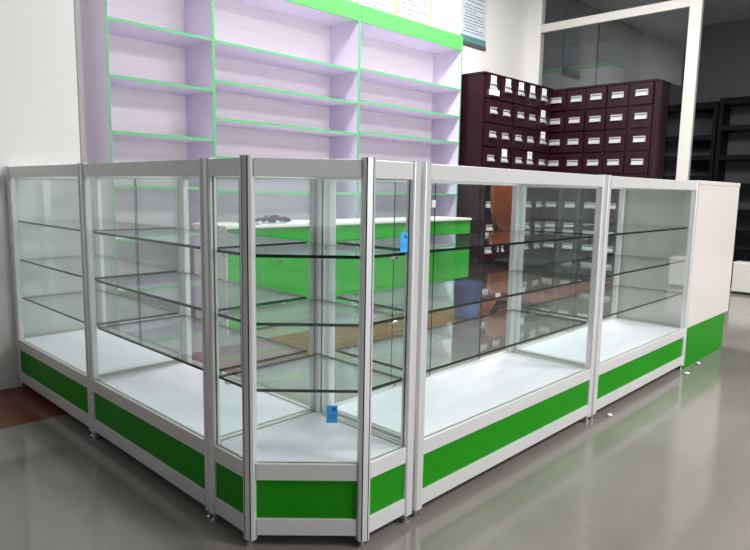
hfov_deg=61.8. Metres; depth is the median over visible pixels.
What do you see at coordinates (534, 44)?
wall
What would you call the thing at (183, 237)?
glass shelf
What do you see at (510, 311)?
glass shelf
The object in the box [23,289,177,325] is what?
glass shelf
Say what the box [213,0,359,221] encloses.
wall shelf unit
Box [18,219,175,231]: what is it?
glass shelf
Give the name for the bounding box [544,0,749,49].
ceiling
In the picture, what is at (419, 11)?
poster
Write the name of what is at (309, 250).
glass shelf
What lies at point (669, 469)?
floor
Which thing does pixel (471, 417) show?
display case
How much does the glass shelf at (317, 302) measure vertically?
0.009 m
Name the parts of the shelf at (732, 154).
panel, shelf, shelf, panel, shelf, shelf, shelf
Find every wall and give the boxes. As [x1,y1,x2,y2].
[0,0,83,389]
[73,0,528,162]
[525,0,545,85]
[542,18,749,104]
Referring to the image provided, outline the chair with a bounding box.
[490,185,552,319]
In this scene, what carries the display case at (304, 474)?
on the floor
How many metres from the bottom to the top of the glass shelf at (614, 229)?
0.009 m
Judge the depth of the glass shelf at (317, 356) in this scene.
1.86 m
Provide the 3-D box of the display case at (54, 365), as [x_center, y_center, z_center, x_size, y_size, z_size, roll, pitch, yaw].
[-1.316,0.050,2.946,0.901,1.103,0.447,8,11,43]
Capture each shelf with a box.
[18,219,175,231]
[21,254,176,279]
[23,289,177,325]
[94,228,306,248]
[96,272,306,311]
[98,314,305,371]
[217,243,404,258]
[218,299,403,326]
[219,353,401,392]
[336,270,589,312]
[336,309,586,372]
[337,230,592,252]
[522,285,681,318]
[523,255,684,277]
[525,224,687,235]
[663,101,719,180]
[713,96,749,261]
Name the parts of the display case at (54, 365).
post, rail, rail, kick panel, rail, rail, rail, post, post, rail, sliding glass door, rail, rail, sliding glass door, post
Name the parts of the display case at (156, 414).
post, rail, rail, rail, rail, glass, kick panel, rail, post, post, rail, rail, rail, sliding glass door, post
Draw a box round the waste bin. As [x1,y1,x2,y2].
[452,280,481,318]
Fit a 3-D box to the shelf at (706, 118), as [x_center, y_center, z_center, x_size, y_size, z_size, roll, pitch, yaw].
[4.685,-1.371,9.531,0.910,2.360,0.400,8,11,43]
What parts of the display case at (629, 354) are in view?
post, rail, sliding glass door, rail, rail, sliding glass door, post, post, rail, kick panel, rail, rail, rail, rail, post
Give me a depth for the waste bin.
5.06 m
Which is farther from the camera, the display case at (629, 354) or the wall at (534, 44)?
the wall at (534, 44)
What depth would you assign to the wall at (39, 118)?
3.13 m
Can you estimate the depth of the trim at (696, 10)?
6.96 m
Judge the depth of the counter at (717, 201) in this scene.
3.80 m
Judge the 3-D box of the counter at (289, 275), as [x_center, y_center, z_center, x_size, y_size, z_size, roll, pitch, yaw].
[-0.186,-0.098,5.461,0.442,0.760,2.851,8,11,43]
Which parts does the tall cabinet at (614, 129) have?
handle, handle, drawer, handle, drawer, drawer, handle, drawer, handle, drawer, handle, drawer, handle, drawer, drawer, handle, drawer, handle, drawer, handle, drawer, drawer, handle, handle, drawer, drawer, handle, drawer, handle, drawer, drawer, handle, drawer, drawer, drawer, handle, handle, drawer, handle, drawer, handle, drawer, handle, drawer, handle, drawer, drawer, handle, handle, drawer, drawer, drawer, handle, handle, drawer, drawer, handle, drawer, drawer, handle, drawer, handle, drawer, handle, drawer, handle, drawer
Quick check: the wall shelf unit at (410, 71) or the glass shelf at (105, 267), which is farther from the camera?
the wall shelf unit at (410, 71)
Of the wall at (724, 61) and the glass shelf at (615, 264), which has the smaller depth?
the glass shelf at (615, 264)
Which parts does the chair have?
leg, leg, backrest, seat, leg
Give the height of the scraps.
0.062 m
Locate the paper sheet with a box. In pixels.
[233,220,309,224]
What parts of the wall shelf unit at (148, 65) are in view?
panel, panel, shelf, shelf, shelf, shelf, panel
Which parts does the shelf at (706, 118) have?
shelf, shelf, shelf, panel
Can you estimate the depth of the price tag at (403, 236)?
1.79 m
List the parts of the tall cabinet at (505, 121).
drawer, drawer, drawer, drawer, handle, handle, drawer, handle, drawer, drawer, drawer, handle, handle, handle, drawer, drawer, handle, drawer, handle, drawer, handle, drawer, drawer, handle, drawer, drawer, handle, handle, drawer, drawer, handle, handle, drawer, drawer, drawer, drawer, drawer, handle, drawer, drawer, drawer, handle, drawer, drawer, drawer, drawer, drawer, drawer, drawer, handle, drawer, handle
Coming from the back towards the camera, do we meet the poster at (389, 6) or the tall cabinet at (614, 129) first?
the tall cabinet at (614, 129)
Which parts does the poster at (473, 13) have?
rod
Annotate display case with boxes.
[6,163,182,436]
[79,158,313,518]
[203,155,420,547]
[323,162,606,517]
[513,175,699,419]
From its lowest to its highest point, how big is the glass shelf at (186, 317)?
0.009 m
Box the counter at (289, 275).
[192,216,471,334]
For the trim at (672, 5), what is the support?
attached to the wall at (534, 44)
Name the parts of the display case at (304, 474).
post, rail, glass, rail, kick panel, rail, post, rail, rail, glass, glass, rail, rail, kick panel, rail, post, rail, glass, rail, post, kick panel, rail, rail, glass, rail, post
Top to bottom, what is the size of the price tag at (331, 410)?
0.062 m
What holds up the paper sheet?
on the counter at (289, 275)
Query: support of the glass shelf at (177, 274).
attached to the display case at (156, 414)
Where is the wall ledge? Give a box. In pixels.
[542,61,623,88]
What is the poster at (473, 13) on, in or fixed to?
attached to the wall at (506, 25)
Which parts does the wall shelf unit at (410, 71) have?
panel, shelf, shelf, shelf, panel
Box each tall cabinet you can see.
[457,71,552,283]
[543,78,670,281]
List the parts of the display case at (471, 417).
post, rail, sliding glass door, rail, post, rail, door pull, sliding glass door, rail, kick panel, glass, rail, post, rail, rail, rail, post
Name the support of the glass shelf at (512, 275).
attached to the display case at (471, 417)
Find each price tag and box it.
[326,405,337,422]
[400,233,407,252]
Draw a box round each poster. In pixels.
[358,0,396,14]
[397,0,430,25]
[460,0,486,50]
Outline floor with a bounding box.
[0,281,749,549]
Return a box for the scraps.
[255,215,290,222]
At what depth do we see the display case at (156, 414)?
2.26 m
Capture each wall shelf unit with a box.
[80,0,214,332]
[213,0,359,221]
[357,4,462,217]
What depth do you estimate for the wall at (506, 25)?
7.69 m
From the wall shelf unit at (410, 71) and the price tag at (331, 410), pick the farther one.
the wall shelf unit at (410, 71)
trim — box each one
[541,0,689,33]
[676,0,703,179]
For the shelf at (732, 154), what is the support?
on the floor
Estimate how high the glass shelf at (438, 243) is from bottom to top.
0.009 m
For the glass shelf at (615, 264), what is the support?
attached to the display case at (629, 354)
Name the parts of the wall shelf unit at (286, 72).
shelf, shelf, shelf, shelf, panel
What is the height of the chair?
1.153 m
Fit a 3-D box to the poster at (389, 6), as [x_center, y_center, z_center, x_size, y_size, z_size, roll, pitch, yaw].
[0.031,-3.089,6.216,0.018,1.038,0.559,8,11,43]
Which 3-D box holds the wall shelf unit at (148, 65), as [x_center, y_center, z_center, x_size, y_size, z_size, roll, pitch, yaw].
[-1.612,-0.958,4.544,0.401,2.660,0.786,8,11,43]
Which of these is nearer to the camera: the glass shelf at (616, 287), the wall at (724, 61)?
the glass shelf at (616, 287)
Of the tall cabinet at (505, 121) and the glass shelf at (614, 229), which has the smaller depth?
the glass shelf at (614, 229)

